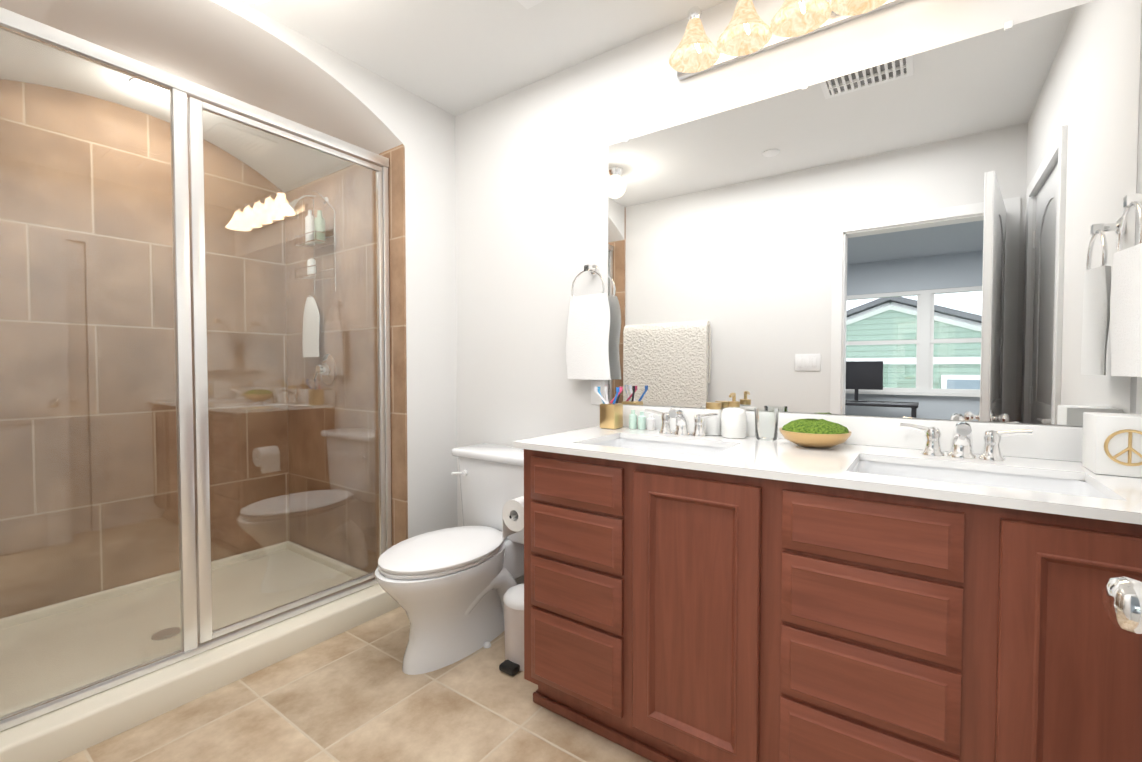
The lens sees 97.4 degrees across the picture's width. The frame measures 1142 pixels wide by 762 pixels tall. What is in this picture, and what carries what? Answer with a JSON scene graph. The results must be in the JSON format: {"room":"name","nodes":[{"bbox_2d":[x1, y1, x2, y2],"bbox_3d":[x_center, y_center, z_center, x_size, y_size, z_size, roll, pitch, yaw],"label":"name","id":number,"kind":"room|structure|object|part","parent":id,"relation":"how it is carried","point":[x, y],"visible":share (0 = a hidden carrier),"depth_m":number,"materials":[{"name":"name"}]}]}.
{"room":"bathroom","nodes":[
{"label":"bathroom","id":0,"kind":"room"},
{"bbox_2d":[0,0,404,192],"bbox_3d":[-1.725,-1.260,2.130,1.180,0.272,1.532,1,2,35],"label":"wall","id":1,"kind":"structure","parent":0,"point":[239,50],"depth_m":2.13,"materials":[{"name":"white paint"}]},
{"bbox_2d":[129,78,169,100],"bbox_3d":[-1.912,-1.343,2.314,0.190,0.010,0.190,1,2,35],"label":"recessed light","id":2,"kind":"object","parent":1,"relation":"in","point":[156,92],"depth_m":2.31,"materials":[{"name":"white plastic"}]},
{"bbox_2d":[58,606,651,761],"bbox_3d":[-0.615,1.168,1.589,3.910,0.100,2.110,1,2,35],"label":"floor","id":3,"kind":"structure","parent":0,"point":[356,694],"depth_m":1.66,"materials":[{"name":"beige tile"}]},
{"bbox_2d":[0,79,407,761],"bbox_3d":[-1.776,-0.133,2.183,1.289,2.530,1.552,1,2,35],"label":"shower","id":4,"kind":"object","parent":3,"relation":"on","point":[62,733],"visible":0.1,"depth_m":2.45,"materials":[{"name":"tile"}]},
{"bbox_2d":[0,7,391,731],"bbox_3d":[-1.349,-0.038,1.888,0.048,2.083,1.512,1,2,35],"label":"shower door","id":5,"kind":"structure","parent":4,"relation":"attached to","point":[190,101],"depth_m":1.83,"materials":[{"name":"silver metal"}]},
{"bbox_2d":[0,26,181,720],"bbox_3d":[-1.592,-0.018,1.546,0.006,2.014,0.615,1,2,35],"label":"door glass","id":6,"kind":"object","parent":5,"relation":"attached to","point":[105,346],"visible":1,"depth_m":1.60,"materials":[{"name":"clear glass"}]},
{"bbox_2d":[202,109,380,631],"bbox_3d":[-1.152,-0.034,2.167,0.006,1.954,0.723,1,2,35],"label":"glass shower door","id":7,"kind":"structure","parent":5,"relation":"attached to","point":[302,371],"depth_m":2.13,"materials":[{"name":"clear glass"}]},
{"bbox_2d":[279,191,336,384],"bbox_3d":[-1.484,-0.510,2.752,0.329,1.071,0.248,1,2,35],"label":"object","id":8,"kind":"object","parent":4,"relation":"attached to","point":[292,207],"depth_m":2.78,"materials":[{"name":"silver metal"}]},
{"bbox_2d":[305,210,313,245],"bbox_3d":[-1.451,-0.852,2.788,0.060,0.190,0.045,1,2,35],"label":"bottle","id":9,"kind":"object","parent":8,"relation":"on","point":[307,217],"depth_m":2.77,"materials":[{"name":"white plastic"}]},
{"bbox_2d":[307,259,315,277],"bbox_3d":[-1.442,-0.627,2.788,0.054,0.100,0.040,1,2,35],"label":"bottle","id":10,"kind":"object","parent":8,"relation":"on","point":[309,264],"depth_m":2.77,"materials":[{"name":"white plastic"}]},
{"bbox_2d":[314,210,324,243],"bbox_3d":[-1.369,-0.840,2.730,0.068,0.170,0.051,1,2,35],"label":"bottle","id":11,"kind":"object","parent":8,"relation":"on","point":[317,221],"depth_m":2.71,"materials":[{"name":"green plastic"}]},
{"bbox_2d":[375,443,523,674],"bbox_3d":[-0.463,0.717,2.129,0.510,0.775,0.770,1,2,35],"label":"toilet","id":12,"kind":"object","parent":3,"relation":"on","point":[446,589],"visible":0.85,"depth_m":2.02,"materials":[{"name":"white ceramic"}]},
{"bbox_3d":[-0.499,0.908,2.083,0.380,0.395,0.645,1,2,35],"label":"bowl","id":13,"kind":"part","parent":12,"relation":"part of","materials":[{"name":"white ceramic"}]},
{"bbox_3d":[-0.518,0.702,2.051,0.382,0.017,0.550,1,2,35],"label":"seat","id":14,"kind":"part","parent":12,"relation":"part of","materials":[{"name":"white plastic"}]},
{"bbox_3d":[-0.515,0.676,2.054,0.394,0.030,0.562,1,2,35],"label":"lid","id":15,"kind":"part","parent":12,"relation":"part of","materials":[{"name":"white plastic"}]},
{"bbox_3d":[-0.528,0.434,2.369,0.080,0.031,0.031,1,2,35],"label":"lever","id":16,"kind":"part","parent":12,"relation":"part of","materials":[{"name":"white plastic"}]},
{"bbox_3d":[-0.305,0.343,2.343,0.510,0.039,0.222,1,2,35],"label":"tank lid","id":17,"kind":"part","parent":12,"relation":"part of","materials":[{"name":"white ceramic"}]},
{"bbox_3d":[-0.301,0.538,2.353,0.480,0.350,0.200,1,2,35],"label":"tank","id":18,"kind":"part","parent":12,"relation":"part of","materials":[{"name":"white ceramic"}]},
{"bbox_2d":[499,583,523,675],"bbox_3d":[-0.181,0.966,1.983,0.196,0.283,0.233,1,2,35],"label":"trash can","id":19,"kind":"object","parent":3,"relation":"on","point":[512,664],"visible":0.56,"depth_m":1.92,"materials":[{"name":"white"}]},
{"bbox_3d":[-0.171,0.845,1.995,0.196,0.043,0.196,1,2,35],"label":"lid","id":20,"kind":"part","parent":19,"relation":"part of","materials":[{"name":"white plastic"}]},
{"bbox_2d":[512,445,1141,761],"bbox_3d":[0.623,0.674,1.479,1.532,0.894,0.591,1,2,35],"label":"bathroom vanity","id":21,"kind":"object","parent":3,"relation":"on","point":[914,590],"depth_m":1.16,"materials":[{"name":"brown wood"}]},
{"bbox_2d":[502,496,523,537],"bbox_3d":[-0.155,0.494,1.824,0.138,0.146,0.165,1,2,35],"label":"toilet paper roll","id":22,"kind":"object","parent":21,"relation":"attached to","point":[513,516],"visible":0.42,"depth_m":1.79,"materials":[{"name":"white paper"}]},
{"bbox_3d":[0.007,0.875,1.573,0.345,0.235,0.022,1,2,35],"label":"drawer","id":23,"kind":"part","parent":21,"relation":"part of","materials":[{"name":"brown wood"}]},
{"bbox_3d":[0.007,0.663,1.567,0.345,0.165,0.022,1,2,35],"label":"drawer","id":24,"kind":"part","parent":21,"relation":"part of","materials":[{"name":"brown wood"}]},
{"bbox_3d":[0.007,0.486,1.563,0.345,0.165,0.022,1,2,35],"label":"drawer","id":25,"kind":"part","parent":21,"relation":"part of","materials":[{"name":"brown wood"}]},
{"bbox_3d":[0.007,0.322,1.558,0.345,0.139,0.022,1,2,35],"label":"drawer","id":26,"kind":"part","parent":21,"relation":"part of","materials":[{"name":"brown wood"}]},
{"bbox_3d":[0.323,0.629,1.342,0.350,0.740,0.024,1,2,35],"label":"door","id":27,"kind":"part","parent":21,"relation":"part of","materials":[{"name":"brown wood"}]},
{"bbox_2d":[512,425,1141,516],"bbox_3d":[0.611,0.217,1.468,1.552,0.020,0.602,1,2,35],"label":"countertop","id":28,"kind":"structure","parent":21,"relation":"on","point":[840,462],"depth_m":1.30,"materials":[{"name":"white stone"}]},
{"bbox_2d":[594,387,622,428],"bbox_3d":[0.160,0.108,2.028,0.105,0.168,0.097,1,2,35],"label":"toothbrush holder","id":29,"kind":"object","parent":28,"relation":"on","point":[611,414],"visible":1,"depth_m":2.01,"materials":[{"name":"gold metal"}]},
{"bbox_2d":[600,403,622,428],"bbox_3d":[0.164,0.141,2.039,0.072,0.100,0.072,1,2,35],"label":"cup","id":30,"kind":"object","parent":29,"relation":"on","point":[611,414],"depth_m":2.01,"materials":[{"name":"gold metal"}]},
{"bbox_2d":[629,410,654,429],"bbox_3d":[0.282,0.155,1.999,0.112,0.075,0.032,1,2,35],"label":"bottles","id":31,"kind":"object","parent":28,"relation":"on","point":[641,421],"visible":0.98,"depth_m":1.99,"materials":[{"name":"green plastic"}]},
{"bbox_2d":[600,433,719,452],"bbox_3d":[0.282,0.294,1.647,0.468,0.167,0.318,1,2,35],"label":"sink","id":32,"kind":"object","parent":28,"relation":"in","point":[640,442],"depth_m":1.80,"materials":[{"name":"white ceramic"}]},
{"bbox_2d":[644,407,718,436],"bbox_3d":[0.395,0.147,1.829,0.287,0.102,0.121,1,2,35],"label":"faucet","id":33,"kind":"object","parent":28,"relation":"on","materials":[{"name":"silver metal"}]},
{"bbox_2d":[705,409,721,435],"bbox_3d":[0.522,0.149,1.835,0.060,0.095,0.060,1,2,35],"label":"jar","id":34,"kind":"object","parent":28,"relation":"on","point":[713,425],"depth_m":1.81,"materials":[{"name":"white ceramic"}]},
{"bbox_2d":[754,408,778,440],"bbox_3d":[0.668,0.147,1.713,0.080,0.105,0.080,1,2,35],"label":"glass tumbler","id":35,"kind":"object","parent":28,"relation":"on","point":[775,423],"visible":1,"depth_m":1.72,"materials":[{"name":"clear glass"}]},
{"bbox_2d":[779,418,851,447],"bbox_3d":[0.761,0.161,1.568,0.204,0.086,0.204,1,2,35],"label":"moss bowl","id":36,"kind":"object","parent":28,"relation":"on","point":[817,433],"visible":0.98,"depth_m":1.50,"materials":[{"name":"green plant"}]},
{"bbox_2d":[900,421,1035,460],"bbox_3d":[1.060,0.159,1.358,0.286,0.102,0.121,1,2,35],"label":"faucet","id":37,"kind":"object","parent":28,"relation":"on","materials":[{"name":"silver metal"}]},
{"bbox_2d":[860,457,1095,492],"bbox_3d":[0.931,0.306,1.188,0.468,0.167,0.318,1,2,35],"label":"sink","id":38,"kind":"object","parent":28,"relation":"in","point":[1033,478],"depth_m":1.29,"materials":[{"name":"white ceramic"}]},
{"bbox_2d":[1082,412,1141,477],"bbox_3d":[1.284,0.146,1.169,0.108,0.135,0.125,1,2,35],"label":"tissue box","id":39,"kind":"object","parent":28,"relation":"on","point":[1112,444],"visible":1,"depth_m":1.14,"materials":[{"name":"white"}]},
{"bbox_3d":[0.471,0.330,1.256,1.532,0.194,0.020,1,2,35],"label":"rail","id":40,"kind":"part","parent":21,"relation":"part of","materials":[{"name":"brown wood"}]},
{"bbox_3d":[0.648,0.887,1.119,0.345,0.235,0.022,1,2,35],"label":"drawer","id":41,"kind":"part","parent":21,"relation":"part of","materials":[{"name":"brown wood"}]},
{"bbox_3d":[0.648,0.675,1.114,0.345,0.165,0.022,1,2,35],"label":"drawer","id":42,"kind":"part","parent":21,"relation":"part of","materials":[{"name":"brown wood"}]},
{"bbox_3d":[0.648,0.498,1.109,0.345,0.165,0.022,1,2,35],"label":"drawer","id":43,"kind":"part","parent":21,"relation":"part of","materials":[{"name":"brown wood"}]},
{"bbox_3d":[0.648,0.334,1.105,0.345,0.139,0.022,1,2,35],"label":"drawer","id":44,"kind":"part","parent":21,"relation":"part of","materials":[{"name":"brown wood"}]},
{"bbox_3d":[0.947,0.640,0.900,0.280,0.740,0.024,1,2,35],"label":"door","id":45,"kind":"part","parent":21,"relation":"part of","materials":[{"name":"brown wood"}]},
{"bbox_2d":[404,89,457,538],"bbox_3d":[-1.235,-0.167,2.945,1.290,2.500,0.318,1,2,35],"label":"wall","id":46,"kind":"structure","parent":0,"point":[430,230],"depth_m":2.56,"materials":[{"name":"white paint"}]},
{"bbox_2d":[239,0,726,115],"bbox_3d":[-0.615,-1.431,1.521,3.910,0.100,2.110,1,2,35],"label":"ceiling","id":47,"kind":"structure","parent":0,"point":[455,57],"depth_m":2.02,"materials":[{"name":"white paint"}]},
{"bbox_2d":[517,0,543,8],"bbox_3d":[-0.127,-1.376,1.649,0.300,0.016,0.300,1,2,35],"label":"ceiling vent","id":48,"kind":"object","parent":47,"relation":"in","point":[527,4],"visible":1,"depth_m":1.82,"materials":[{"name":"white plastic"}]},
{"bbox_2d":[455,0,1141,584],"bbox_3d":[0.438,-0.143,2.028,2.740,2.500,0.120,1,2,35],"label":"wall","id":49,"kind":"structure","parent":0,"point":[531,168],"depth_m":2.27,"materials":[{"name":"white paint"}]},
{"bbox_2d":[566,264,610,379],"bbox_3d":[0.080,-0.258,2.161,0.231,0.501,0.072,1,2,35],"label":"towel ring","id":50,"kind":"object","parent":49,"relation":"attached to","point":[587,341],"visible":1,"depth_m":2.13,"materials":[{"name":"white fabric"}]},
{"bbox_2d":[591,380,604,404],"bbox_3d":[0.116,0.045,2.182,0.072,0.115,0.008,1,2,35],"label":"outlet","id":51,"kind":"object","parent":49,"relation":"attached to","point":[596,398],"visible":0.58,"depth_m":2.18,"materials":[{"name":"white plastic"}]},
{"bbox_2d":[594,382,600,389],"bbox_3d":[0.115,0.023,2.179,0.032,0.034,0.002,1,2,35],"label":"socket","id":52,"kind":"object","parent":51,"relation":"attached to","point":[596,384],"depth_m":2.18,"materials":[{"name":"white plastic"}]},
{"bbox_2d":[594,393,600,400],"bbox_3d":[0.115,0.068,2.180,0.032,0.034,0.002,1,2,35],"label":"socket","id":53,"kind":"object","parent":51,"relation":"attached to","point":[596,398],"depth_m":2.18,"materials":[{"name":"white plastic"}]},
{"bbox_2d":[669,0,906,79],"bbox_3d":[0.730,-1.216,1.583,0.920,0.172,0.222,1,2,35],"label":"sconce","id":54,"kind":"object","parent":49,"relation":"attached to","point":[748,31],"visible":1,"depth_m":1.67,"materials":[{"name":"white glass"}]},
{"bbox_3d":[0.434,-1.200,1.764,0.176,0.130,0.176,1,2,35],"label":"lamp shade","id":55,"kind":"part","parent":54,"relation":"part of","materials":[{"name":"beige glass"}]},
{"bbox_3d":[0.458,-1.242,1.797,0.048,0.132,0.132,1,2,35],"label":"arm","id":56,"kind":"part","parent":54,"relation":"part of"},
{"bbox_3d":[0.575,-1.197,1.664,0.176,0.130,0.176,1,2,35],"label":"lamp shade","id":57,"kind":"part","parent":54,"relation":"part of","materials":[{"name":"beige glass"}]},
{"bbox_3d":[0.599,-1.239,1.697,0.048,0.132,0.132,1,2,35],"label":"arm","id":58,"kind":"part","parent":54,"relation":"part of"},
{"bbox_3d":[0.716,-1.195,1.564,0.176,0.130,0.176,1,2,35],"label":"lamp shade","id":59,"kind":"part","parent":54,"relation":"part of","materials":[{"name":"beige glass"}]},
{"bbox_3d":[0.741,-1.237,1.597,0.048,0.132,0.132,1,2,35],"label":"arm","id":60,"kind":"part","parent":54,"relation":"part of"},
{"bbox_3d":[0.858,-1.192,1.464,0.176,0.130,0.176,1,2,35],"label":"lamp shade","id":61,"kind":"part","parent":54,"relation":"part of","materials":[{"name":"beige glass"}]},
{"bbox_2d":[623,405,1082,460],"bbox_3d":[0.780,0.156,1.704,1.552,0.090,0.020,1,2,35],"label":"backsplash","id":62,"kind":"structure","parent":49,"relation":"attached to","point":[1061,443],"depth_m":1.54,"materials":[{"name":"white stone"}]},
{"bbox_2d":[608,0,1141,425],"bbox_3d":[0.785,-0.439,1.696,1.533,1.093,0.005,1,2,35],"label":"mirror","id":63,"kind":"object","parent":49,"relation":"attached to","point":[931,234],"visible":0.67,"depth_m":1.53,"materials":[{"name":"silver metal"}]},
{"bbox_2d":[802,82,807,89],"bbox_3d":[0.782,-0.987,1.678,0.018,0.020,0.004,1,2,35],"label":"mirror clip","id":64,"kind":"object","parent":63,"relation":"attached to","point":[805,85],"depth_m":1.68,"materials":[{"name":"white plastic"}]},
{"bbox_2d":[1004,20,1012,29],"bbox_3d":[1.204,-0.979,1.379,0.018,0.020,0.004,1,2,35],"label":"mirror clip","id":65,"kind":"object","parent":63,"relation":"attached to","point":[1008,25],"depth_m":1.38,"materials":[{"name":"white plastic"}]},
{"bbox_2d":[1136,377,1141,413],"bbox_3d":[1.201,-0.113,0.841,0.120,2.500,0.935,1,2,35],"label":"wall","id":66,"kind":"structure","parent":0,"point":[1139,398],"depth_m":1.24,"materials":[{"name":"white paint"}]},
{"bbox_2d":[1110,193,1141,376],"bbox_3d":[1.305,-0.226,1.153,0.074,0.431,0.232,1,2,35],"label":"towel ring","id":67,"kind":"object","parent":66,"relation":"attached to","point":[1126,320],"visible":1,"depth_m":1.14,"materials":[{"name":"white fabric"}]},
{"bbox_3d":[0.233,0.146,-0.259,0.013,2.040,0.120,1,2,35],"label":"door frame","id":68,"kind":"structure","parent":0,"visible":0},
{"bbox_2d":[1102,576,1141,633],"bbox_3d":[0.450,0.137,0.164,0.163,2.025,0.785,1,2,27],"label":"door handle","id":69,"kind":"object","parent":68,"relation":"attached to","point":[1122,601],"depth_m":0.47,"materials":[{"name":"silver metal"}]}
]}

